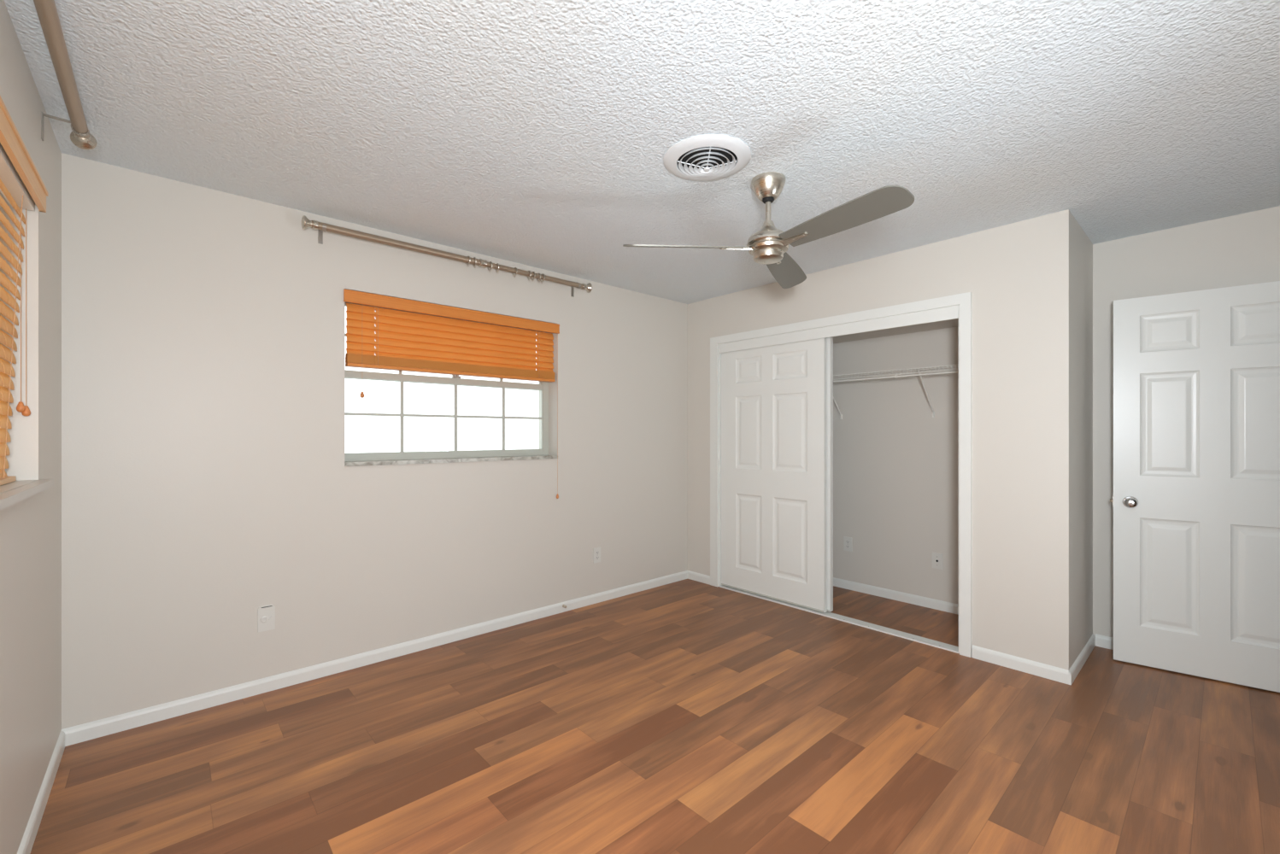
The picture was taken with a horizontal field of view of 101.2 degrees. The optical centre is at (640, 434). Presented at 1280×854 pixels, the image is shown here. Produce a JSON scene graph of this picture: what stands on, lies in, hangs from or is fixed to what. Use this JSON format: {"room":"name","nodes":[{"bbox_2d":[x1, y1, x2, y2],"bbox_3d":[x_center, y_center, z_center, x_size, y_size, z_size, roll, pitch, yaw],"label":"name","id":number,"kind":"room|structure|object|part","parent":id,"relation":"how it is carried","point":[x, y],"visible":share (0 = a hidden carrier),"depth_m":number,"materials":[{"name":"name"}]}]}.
{"room":"empty bedroom","nodes":[
{"label":"empty bedroom","id":0,"kind":"room"},
{"bbox_2d":[0,0,61,853],"bbox_3d":[-1.208,0.090,0.709,0.200,2.490,3.720,0,0,-42],"label":"wall","id":1,"kind":"structure","parent":0,"point":[31,528],"depth_m":1.75,"materials":[{"name":"paint"}]},
{"bbox_2d":[0,95,48,486],"bbox_3d":[-1.393,-0.336,1.010,0.116,0.981,2.015,0,0,-42],"label":"window blind","id":2,"kind":"object","parent":1,"relation":"attached to","point":[21,184],"visible":1,"depth_m":1.62,"materials":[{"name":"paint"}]},
{"bbox_3d":[-1.401,0.145,0.971,0.052,0.016,1.938,0,0,-42],"label":"rail","id":3,"kind":"part","parent":2,"relation":"part of","materials":[{"name":"orange wood"}]},
{"bbox_3d":[-1.948,-0.310,1.604,0.082,0.890,0.032,0,0,-42],"label":"ladder cord","id":4,"kind":"part","parent":2,"relation":"part of","materials":[{"name":"white fabric"}]},
{"bbox_3d":[-2.033,-0.425,1.725,0.002,0.650,0.002,0,0,-42],"label":"pull cord","id":5,"kind":"part","parent":2,"relation":"part of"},
{"bbox_3d":[-2.030,-0.418,1.738,0.002,0.663,0.002,0,0,-42],"label":"pull cord","id":6,"kind":"part","parent":2,"relation":"part of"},
{"bbox_2d":[0,479,54,510],"bbox_3d":[-1.428,-0.309,0.988,0.215,0.981,2.088,0,0,-42],"label":"window sill","id":7,"kind":"structure","parent":1,"relation":"in","point":[12,493],"depth_m":1.51,"materials":[{"name":"paint"}]},
{"bbox_2d":[17,731,64,853],"bbox_3d":[-1.165,1.250,0.820,0.012,0.070,3.588,0,0,-42],"label":"baseboard","id":8,"kind":"structure","parent":1,"relation":"attached to","point":[31,831],"depth_m":1.77,"materials":[{"name":"paint"}]},
{"bbox_2d":[33,0,97,149],"bbox_3d":[-1.279,-1.075,1.032,0.127,0.109,2.448,0,0,-42],"label":"curtain rod","id":9,"kind":"object","parent":1,"relation":"attached to","point":[80,136],"visible":1,"depth_m":1.58,"materials":[{"name":"silver metal"}]},
{"bbox_2d":[61,152,687,729],"bbox_3d":[-0.795,0.090,3.716,4.835,2.490,0.200,0,0,-42],"label":"wall","id":10,"kind":"structure","parent":0,"point":[207,484],"depth_m":2.65,"materials":[{"name":"paint"}]},
{"bbox_2d":[257,604,275,632],"bbox_3d":[-1.860,0.918,2.616,0.070,0.124,0.012,0,0,-42],"label":"wall plate","id":11,"kind":"object","parent":10,"relation":"attached to","point":[266,614],"visible":1,"depth_m":2.62,"materials":[{"name":"white plastic"}]},
{"bbox_2d":[61,570,687,746],"bbox_3d":[-0.972,1.250,3.414,3.768,0.070,0.012,0,0,-42],"label":"baseboard","id":12,"kind":"structure","parent":10,"relation":"attached to","point":[101,728],"depth_m":2.77,"materials":[{"name":"paint"}]},
{"bbox_2d":[301,215,592,296],"bbox_3d":[-1.052,-1.056,3.273,1.803,0.100,0.115,0,0,-42],"label":"curtain rod","id":13,"kind":"object","parent":10,"relation":"attached to","point":[306,223],"visible":1,"depth_m":3.03,"materials":[{"name":"silver metal"}]},
{"bbox_3d":[-1.331,-1.071,2.992,0.930,0.039,0.039,0,0,-42],"label":"rod","id":14,"kind":"part","parent":13,"relation":"part of","materials":[{"name":"silver metal"}]},
{"bbox_3d":[-0.692,-1.071,3.567,0.790,0.033,0.033,0,0,-42],"label":"rod","id":15,"kind":"part","parent":13,"relation":"part of","materials":[{"name":"silver metal"}]},
{"bbox_2d":[344,301,557,466],"bbox_3d":[-1.156,-0.306,3.373,1.360,0.967,0.197,0,0,-42],"label":"window","id":16,"kind":"structure","parent":10,"relation":"in","point":[402,457],"depth_m":3.38,"materials":[{"name":"paint"}]},
{"bbox_3d":[-1.221,-0.539,3.417,1.319,0.442,0.022,0,0,-42],"label":"sash","id":17,"kind":"part","parent":16,"relation":"part of","materials":[{"name":"paint"}]},
{"bbox_3d":[-1.201,-0.105,3.394,1.319,0.510,0.022,0,0,-42],"label":"sash","id":18,"kind":"part","parent":16,"relation":"part of","materials":[{"name":"paint"}]},
{"bbox_3d":[-1.133,0.166,3.348,1.360,0.022,0.127,0,0,-42],"label":"sill","id":19,"kind":"part","parent":16,"relation":"part of","materials":[{"name":"stone"}]},
{"bbox_2d":[343,288,559,499],"bbox_3d":[-1.107,-0.162,3.321,1.374,1.247,0.094,0,0,-42],"label":"window blind","id":20,"kind":"object","parent":16,"relation":"attached to","point":[404,341],"visible":1,"depth_m":3.23,"materials":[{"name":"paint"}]},
{"bbox_3d":[-1.503,-0.560,2.991,0.012,0.370,0.056,0,0,-42],"label":"ladder cord","id":21,"kind":"part","parent":20,"relation":"part of","materials":[{"name":"white fabric"}]},
{"bbox_3d":[-1.120,-0.382,3.335,1.330,0.017,0.052,0,0,-42],"label":"rail","id":22,"kind":"part","parent":20,"relation":"part of","materials":[{"name":"orange wood"}]},
{"bbox_3d":[-0.587,-0.145,3.740,0.002,1.160,0.002,0,0,-42],"label":"pull cord","id":23,"kind":"part","parent":20,"relation":"part of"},
{"bbox_2d":[593,546,600,563],"bbox_3d":[-0.326,0.923,3.998,0.070,0.115,0.008,0,0,-42],"label":"electrical outlet","id":24,"kind":"object","parent":10,"relation":"attached to","point":[596,551],"visible":1,"depth_m":3.99,"materials":[{"name":"white plastic"}]},
{"bbox_2d":[4,0,1279,304],"bbox_3d":[0.876,-1.205,1.857,4.835,0.100,5.200,0,0,-42],"label":"ceiling","id":25,"kind":"structure","parent":0,"point":[535,133],"depth_m":1.88,"materials":[{"name":"white paint"}]},
{"bbox_2d":[663,134,751,181],"bbox_3d":[0.281,-1.129,2.202,0.364,0.049,0.364,0,0,-42],"label":"ceiling vent","id":26,"kind":"object","parent":25,"relation":"in","point":[706,157],"visible":1,"depth_m":2.17,"materials":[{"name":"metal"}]},
{"bbox_2d":[622,171,914,288],"bbox_3d":[0.687,-0.968,2.343,1.159,0.374,1.100,0,0,-42],"label":"ceiling fan","id":27,"kind":"object","parent":25,"relation":"hanging from","point":[768,246],"visible":1,"depth_m":2.30,"materials":[{"name":"silver metal"}]},
{"bbox_3d":[0.202,-0.846,2.373,0.555,0.048,0.135,0,0,-3],"label":"blade","id":28,"kind":"part","parent":27,"relation":"part of","materials":[{"name":"silver metal"}]},
{"bbox_3d":[0.450,-0.840,2.387,0.177,0.024,0.059,0,0,-3],"label":"blade arm","id":29,"kind":"part","parent":27,"relation":"part of","materials":[{"name":"silver metal"}]},
{"bbox_3d":[0.759,-0.846,2.732,0.135,0.048,0.555,0,0,27],"label":"blade","id":30,"kind":"part","parent":27,"relation":"part of","materials":[{"name":"silver metal"}]},
{"bbox_3d":[0.654,-0.840,2.278,0.059,0.024,0.177,0,0,-33],"label":"blade arm","id":31,"kind":"part","parent":27,"relation":"part of","materials":[{"name":"silver metal"}]},
{"bbox_3d":[0.791,-0.846,2.070,0.135,0.048,0.555,0,0,-33],"label":"blade","id":32,"kind":"part","parent":27,"relation":"part of","materials":[{"name":"silver metal"}]},
{"bbox_2d":[30,579,1279,853],"bbox_3d":[0.949,1.310,1.822,4.535,0.050,4.949,0,0,-42],"label":"floor","id":33,"kind":"structure","parent":0,"point":[686,716],"depth_m":2.08,"materials":[{"name":"brown wood"}]},
{"bbox_2d":[719,585,958,653],"bbox_3d":[1.299,1.280,3.771,0.094,0.010,1.789,0,0,-42],"label":"track","id":34,"kind":"object","parent":33,"relation":"on","point":[896,633],"visible":0.95,"depth_m":3.51,"materials":[{"name":"metal"}]},
{"bbox_2d":[687,209,1092,670],"bbox_3d":[1.592,0.065,3.939,0.747,2.440,2.660,0,0,-42],"label":"wall","id":35,"kind":"structure","parent":0,"point":[1030,282],"depth_m":2.92,"materials":[{"name":"paint"}]},
{"bbox_2d":[687,570,710,585],"bbox_3d":[0.514,1.250,4.570,0.012,0.070,0.257,0,0,-42],"label":"baseboard","id":36,"kind":"structure","parent":35,"relation":"attached to","point":[691,575],"depth_m":4.56,"materials":[{"name":"paint"}]},
{"bbox_2d":[721,337,827,612],"bbox_3d":[1.005,0.289,4.083,0.038,1.955,0.938,0,0,-42],"label":"door","id":37,"kind":"structure","parent":35,"relation":"in","point":[774,398],"depth_m":4.03,"materials":[{"name":"paint"}]},
{"bbox_3d":[0.994,1.261,4.073,0.008,0.012,0.932,0,0,-42],"label":"rail","id":38,"kind":"part","parent":37,"relation":"part of","materials":[{"name":"paint"}]},
{"bbox_2d":[827,337,833,611],"bbox_3d":[1.047,0.289,4.105,0.038,1.955,0.957,0,0,-42],"label":"door","id":39,"kind":"structure","parent":35,"relation":"in","point":[830,340],"depth_m":3.75,"materials":[{"name":"paint"}]},
{"bbox_3d":[1.047,0.289,4.105,0.035,1.955,0.951,0,0,-42],"label":"panel","id":40,"kind":"part","parent":39,"relation":"part of","materials":[{"name":"paint"}]},
{"bbox_2d":[719,306,958,353],"bbox_3d":[1.304,-0.711,3.776,0.109,0.067,1.789,0,0,-42],"label":"track","id":41,"kind":"object","parent":35,"relation":"attached to","point":[953,313],"visible":0.89,"depth_m":3.56,"materials":[{"name":"paint"}]},
{"bbox_2d":[710,292,971,657],"bbox_3d":[1.293,0.235,3.783,0.126,2.100,1.950,0,0,-42],"label":"door frame","id":42,"kind":"structure","parent":35,"relation":"attached to","point":[964,300],"depth_m":3.17,"materials":[{"name":"paint"}]},
{"bbox_2d":[971,645,1068,684],"bbox_3d":[2.054,1.250,2.858,0.012,0.070,0.434,0,0,-42],"label":"baseboard","id":43,"kind":"structure","parent":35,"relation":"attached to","point":[1053,673],"depth_m":2.84,"materials":[{"name":"paint"}]},
{"bbox_2d":[1068,634,1095,685],"bbox_3d":[2.481,1.251,2.942,0.759,0.068,0.012,0,0,-42],"label":"baseboard","id":44,"kind":"structure","parent":35,"relation":"attached to","point":[1083,657],"depth_m":2.88,"materials":[{"name":"paint"}]},
{"bbox_2d":[832,318,958,343],"bbox_3d":[1.596,-0.800,4.017,0.637,0.070,2.550,0,0,-42],"label":"ceiling","id":45,"kind":"structure","parent":0,"point":[951,323],"depth_m":3.90,"materials":[{"name":"paint"}]},
{"bbox_2d":[833,205,1279,637],"bbox_3d":[2.696,0.090,3.359,0.120,2.490,5.000,0,0,-42],"label":"wall","id":46,"kind":"structure","parent":0,"point":[895,465],"depth_m":3.85,"materials":[{"name":"paint"}]},
{"bbox_2d":[843,536,851,551],"bbox_3d":[1.721,0.913,4.348,0.008,0.115,0.070,0,0,-42],"label":"electrical outlet","id":47,"kind":"object","parent":46,"relation":"attached to","point":[847,541],"visible":1,"depth_m":4.35,"materials":[{"name":"white plastic"}]},
{"bbox_2d":[833,577,958,615],"bbox_3d":[1.828,1.250,4.226,0.012,0.070,2.550,0,0,-42],"label":"baseboard","id":48,"kind":"structure","parent":46,"relation":"attached to","point":[889,594],"depth_m":4.04,"materials":[{"name":"paint"}]},
{"bbox_2d":[833,364,958,419],"bbox_3d":[1.718,-0.292,4.127,0.309,0.339,2.540,0,0,-42],"label":"wire shelf","id":49,"kind":"object","parent":46,"relation":"attached to","point":[956,368],"visible":0.3,"depth_m":3.82,"materials":[{"name":"white metal"}]},
{"bbox_3d":[1.610,-0.411,4.030,0.011,0.011,2.540,0,0,-42],"label":"hanging rail","id":50,"kind":"part","parent":49,"relation":"part of","materials":[{"name":"white plastic"}]},
{"bbox_2d":[932,552,942,569],"bbox_3d":[2.171,0.930,3.842,0.016,0.115,0.070,0,0,-42],"label":"wall plate","id":51,"kind":"object","parent":46,"relation":"attached to","point":[936,558],"visible":1,"depth_m":3.84,"materials":[{"name":"white plastic"}]},
{"bbox_2d":[1095,634,1112,650],"bbox_3d":[3.072,1.250,2.842,0.012,0.070,0.928,0,0,-42],"label":"baseboard","id":52,"kind":"structure","parent":46,"relation":"attached to","point":[1104,642],"depth_m":3.15,"materials":[{"name":"paint"}]},
{"bbox_3d":[1.749,0.065,0.947,4.515,2.440,0.120,0,0,-42],"label":"wall","id":53,"kind":"structure","parent":0,"visible":0},
{"bbox_2d":[1109,281,1279,692],"bbox_3d":[2.999,0.261,2.737,0.824,2.030,0.164,0,0,39],"label":"door","id":54,"kind":"structure","parent":53,"relation":"in","point":[1195,501],"depth_m":2.76,"materials":[{"name":"paint"}]},
{"bbox_3d":[2.712,0.380,2.903,0.066,0.066,0.064,0,0,39],"label":"knob","id":55,"kind":"part","parent":54,"relation":"part of","materials":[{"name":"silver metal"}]}
]}

